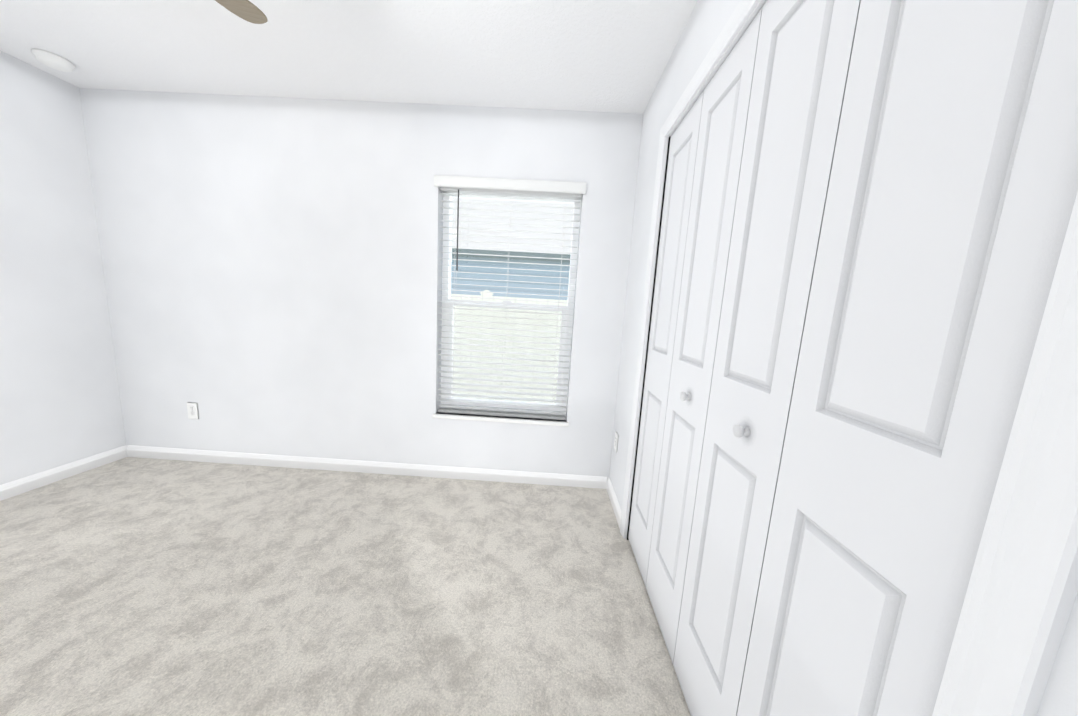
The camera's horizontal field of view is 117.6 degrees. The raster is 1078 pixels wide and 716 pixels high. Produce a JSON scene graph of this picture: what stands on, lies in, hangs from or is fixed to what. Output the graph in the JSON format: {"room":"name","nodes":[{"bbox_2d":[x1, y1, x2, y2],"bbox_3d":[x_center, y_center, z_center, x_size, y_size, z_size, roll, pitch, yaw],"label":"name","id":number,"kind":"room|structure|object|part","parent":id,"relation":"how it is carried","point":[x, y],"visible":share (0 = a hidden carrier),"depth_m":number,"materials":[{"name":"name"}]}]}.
{"room":"empty bedroom","nodes":[
{"label":"empty bedroom","id":0,"kind":"room"},
{"bbox_2d":[0,50,126,484],"bbox_3d":[-3.054,-0.251,0.567,0.120,2.440,3.745,3,8,1],"label":"wall","id":1,"kind":"structure","parent":0,"point":[60,402],"depth_m":1.97,"materials":[{"name":"paint"}]},
{"bbox_2d":[0,446,127,500],"bbox_3d":[-3.055,0.922,0.694,0.014,0.085,3.360,3,8,1],"label":"baseboard","id":2,"kind":"structure","parent":1,"relation":"attached to","point":[26,484],"depth_m":2.05,"materials":[{"name":"white wood"}]},
{"bbox_2d":[0,457,690,715],"bbox_3d":[-0.961,1.133,0.710,4.458,0.100,3.745,3,8,1],"label":"floor","id":3,"kind":"structure","parent":0,"point":[133,586],"depth_m":1.34,"materials":[{"name":"carpet"}]},
{"bbox_2d":[0,0,697,113],"bbox_3d":[-0.818,-1.376,0.344,4.458,0.100,3.745,3,8,1],"label":"ceiling","id":4,"kind":"structure","parent":0,"point":[598,55],"depth_m":1.60,"materials":[{"name":"white paint"}]},
{"bbox_2d":[31,49,75,71],"bbox_3d":[-2.658,-1.622,1.790,0.136,0.040,0.136,3,8,1],"label":"smoke detector","id":5,"kind":"object","parent":4,"relation":"attached to","point":[53,60],"visible":1,"depth_m":1.77,"materials":[{"name":"white plastic"}]},
{"bbox_2d":[215,0,267,23],"bbox_3d":[-1.176,-0.983,0.499,1.251,0.763,1.278,3,8,1],"label":"ceiling fan","id":6,"kind":"object","parent":4,"relation":"hanging from","point":[248,10],"visible":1,"depth_m":1.06,"materials":[{"name":"beige wood"}]},
{"bbox_2d":[79,88,642,478],"bbox_3d":[-0.782,-0.371,2.279,4.338,2.440,0.200,3,8,1],"label":"wall","id":7,"kind":"structure","parent":0,"point":[272,268],"depth_m":2.16,"materials":[{"name":"paint"}]},
{"bbox_2d":[187,402,198,418],"bbox_3d":[-2.471,0.377,2.328,0.078,0.122,0.009,3,8,1],"label":"electrical outlet","id":8,"kind":"object","parent":7,"relation":"attached to","point":[192,409],"visible":1,"depth_m":2.33,"materials":[{"name":"white plastic"}]},
{"bbox_2d":[124,445,603,488],"bbox_3d":[-1.260,0.783,2.351,3.518,0.085,0.014,3,8,1],"label":"baseboard","id":9,"kind":"structure","parent":7,"relation":"attached to","point":[466,473],"depth_m":2.35,"materials":[{"name":"white wood"}]},
{"bbox_2d":[432,413,568,426],"bbox_3d":[-0.266,0.426,2.317,0.946,0.028,0.126,3,8,1],"label":"window sill","id":10,"kind":"structure","parent":7,"relation":"attached to","point":[502,419],"depth_m":2.26,"materials":[{"name":"white wood"}]},
{"bbox_2d":[438,187,581,419],"bbox_3d":[-0.220,-0.353,2.266,0.918,1.530,0.151,3,8,1],"label":"window blind","id":11,"kind":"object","parent":7,"relation":"in","point":[448,201],"depth_m":2.26,"materials":[{"name":"white plastic"}]},
{"bbox_2d":[452,210,456,385],"bbox_3d":[-0.575,-0.352,2.204,0.002,1.463,0.002,3,8,1],"label":"blind cord","id":12,"kind":"object","parent":11,"relation":"hanging from","point":[455,210],"depth_m":2.22,"materials":[{"name":"white fabric"}]},
{"bbox_2d":[456,189,458,270],"bbox_3d":[-0.529,-0.828,2.124,0.009,0.505,0.009,3,8,1],"label":"blind wand","id":13,"kind":"object","parent":11,"relation":"hanging from","point":[457,231],"visible":1,"depth_m":2.12,"materials":[{"name":"grey plastic"}]},
{"bbox_3d":[-0.264,0.398,2.328,0.906,0.020,0.052,3,8,1],"label":"window blind bottom rail","id":14,"kind":"part","parent":11,"relation":"part of","materials":[{"name":"white plastic"}]},
{"bbox_3d":[-0.239,-0.020,2.326,0.830,0.765,0.044,3,8,1],"label":"window sash","id":15,"kind":"part","parent":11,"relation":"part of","materials":[{"name":"white plastic"}]},
{"bbox_2d":[501,196,511,413],"bbox_3d":[-0.222,-0.331,2.197,0.002,1.463,0.002,3,8,1],"label":"blind cord","id":16,"kind":"object","parent":11,"relation":"hanging from","point":[506,298],"depth_m":2.21,"materials":[{"name":"white fabric"}]},
{"bbox_2d":[453,306,560,403],"bbox_3d":[-0.238,-0.011,2.387,0.834,0.733,0.002,3,8,1],"label":"screen","id":17,"kind":"object","parent":11,"relation":"attached to","point":[507,349],"depth_m":2.38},
{"bbox_2d":[434,175,586,193],"bbox_3d":[-0.183,-1.090,2.047,0.956,0.066,0.014,3,8,1],"label":"blind valance","id":18,"kind":"object","parent":11,"relation":"attached to","point":[510,184],"visible":0.92,"depth_m":2.04,"materials":[{"name":"white"}]},
{"bbox_3d":[-0.179,-1.077,2.112,0.906,0.041,0.056,3,8,1],"label":"window blind rails","id":19,"kind":"part","parent":11,"relation":"part of","materials":[{"name":"white plastic"}]},
{"bbox_2d":[551,199,565,416],"bbox_3d":[0.130,-0.310,2.191,0.002,1.463,0.002,3,8,1],"label":"blind cord","id":20,"kind":"object","parent":11,"relation":"hanging from","point":[565,199],"depth_m":2.20,"materials":[{"name":"white fabric"}]},
{"bbox_2d":[609,0,1077,715],"bbox_3d":[0.574,-0.019,0.401,0.120,2.440,3.545,3,8,1],"label":"wall","id":21,"kind":"structure","parent":0,"point":[703,28],"depth_m":1.68,"materials":[{"name":"paint"}]},
{"bbox_2d":[604,477,621,528],"bbox_3d":[0.482,0.922,2.080,0.014,0.085,0.424,3,8,1],"label":"baseboard","id":22,"kind":"structure","parent":21,"relation":"attached to","point":[607,483],"depth_m":2.09,"materials":[{"name":"white wood"}]},
{"bbox_2d":[614,431,618,452],"bbox_3d":[0.508,0.551,2.150,0.009,0.122,0.078,3,8,1],"label":"electrical outlet","id":23,"kind":"object","parent":21,"relation":"attached to","point":[616,441],"visible":1,"depth_m":2.13,"materials":[{"name":"white plastic"}]},
{"bbox_2d":[628,90,703,586],"bbox_3d":[0.563,0.011,1.494,0.035,2.039,0.324,3,8,1],"label":"closet door leaf","id":24,"kind":"structure","parent":21,"relation":"in","point":[678,192],"depth_m":1.46,"materials":[{"name":"white wood"}]},
{"bbox_2d":[625,0,766,539],"bbox_3d":[0.580,0.077,1.011,0.120,2.073,1.351,3,8,1],"label":"door frame","id":25,"kind":"structure","parent":21,"relation":"attached to","point":[750,18],"depth_m":1.56,"materials":[{"name":"white wood"}]},
{"bbox_3d":[0.548,0.085,1.013,0.042,2.054,1.314,3,8,1],"label":"closet jamb shadow gap","id":26,"kind":"part","parent":25,"relation":"part of","materials":[{"name":"white wood"}]},
{"bbox_2d":[646,8,761,663],"bbox_3d":[0.539,0.057,1.171,0.066,2.039,0.324,3,8,1],"label":"closet door leaf","id":27,"kind":"structure","parent":21,"relation":"in","point":[724,112],"depth_m":1.13,"materials":[{"name":"white wood"}]},
{"bbox_3d":[0.516,0.136,1.153,0.031,0.033,0.033,3,8,1],"label":"closet door knob","id":28,"kind":"part","parent":27,"relation":"part of","materials":[{"name":"silver metal"}]},
{"bbox_2d":[673,0,860,715],"bbox_3d":[0.530,0.103,0.848,0.066,2.039,0.324,3,8,1],"label":"closet door leaf","id":29,"kind":"structure","parent":21,"relation":"in","point":[802,62],"depth_m":0.80,"materials":[{"name":"white wood"}]},
{"bbox_3d":[0.507,0.184,0.820,0.031,0.033,0.033,3,8,1],"label":"closet door knob","id":30,"kind":"part","parent":29,"relation":"part of","materials":[{"name":"white metal"}]},
{"bbox_2d":[620,0,1077,715],"bbox_3d":[0.512,0.050,1.008,0.017,2.121,1.447,3,8,1],"label":"trim","id":31,"kind":"structure","parent":21,"relation":"attached to","point":[1016,608],"depth_m":0.33,"materials":[{"name":"white wood"}]},
{"bbox_2d":[737,0,1077,715],"bbox_3d":[0.536,0.151,0.524,0.035,2.039,0.324,3,8,1],"label":"closet door leaf","id":32,"kind":"structure","parent":21,"relation":"in","point":[952,192],"depth_m":0.46,"materials":[{"name":"white wood"}]},
{"bbox_3d":[0.034,0.819,5.158,18.000,0.050,5.200,3,8,1],"label":"ground","id":33,"kind":"structure","parent":0,"visible":0},
{"bbox_2d":[451,290,566,403],"bbox_3d":[0.074,-0.023,4.646,12.000,1.765,0.160,3,8,1],"label":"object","id":34,"kind":"object","parent":33,"relation":"on","point":[486,294],"depth_m":4.62,"materials":[{"name":"white plastic"}]},
{"bbox_2d":[451,248,570,299],"bbox_3d":[0.189,-0.983,7.673,18.000,2.800,0.300,3,8,1],"label":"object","id":35,"kind":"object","parent":33,"relation":"on","point":[525,286],"depth_m":7.41,"materials":[{"name":"blue glass"}]},
{"bbox_2d":[452,198,573,254],"bbox_3d":[0.327,-3.051,8.442,18.000,1.120,3.580,3,8,1],"label":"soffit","id":36,"kind":"structure","parent":35,"relation":"attached to","point":[513,227],"depth_m":6.71,"materials":[{"name":"white plastic"}]}
]}

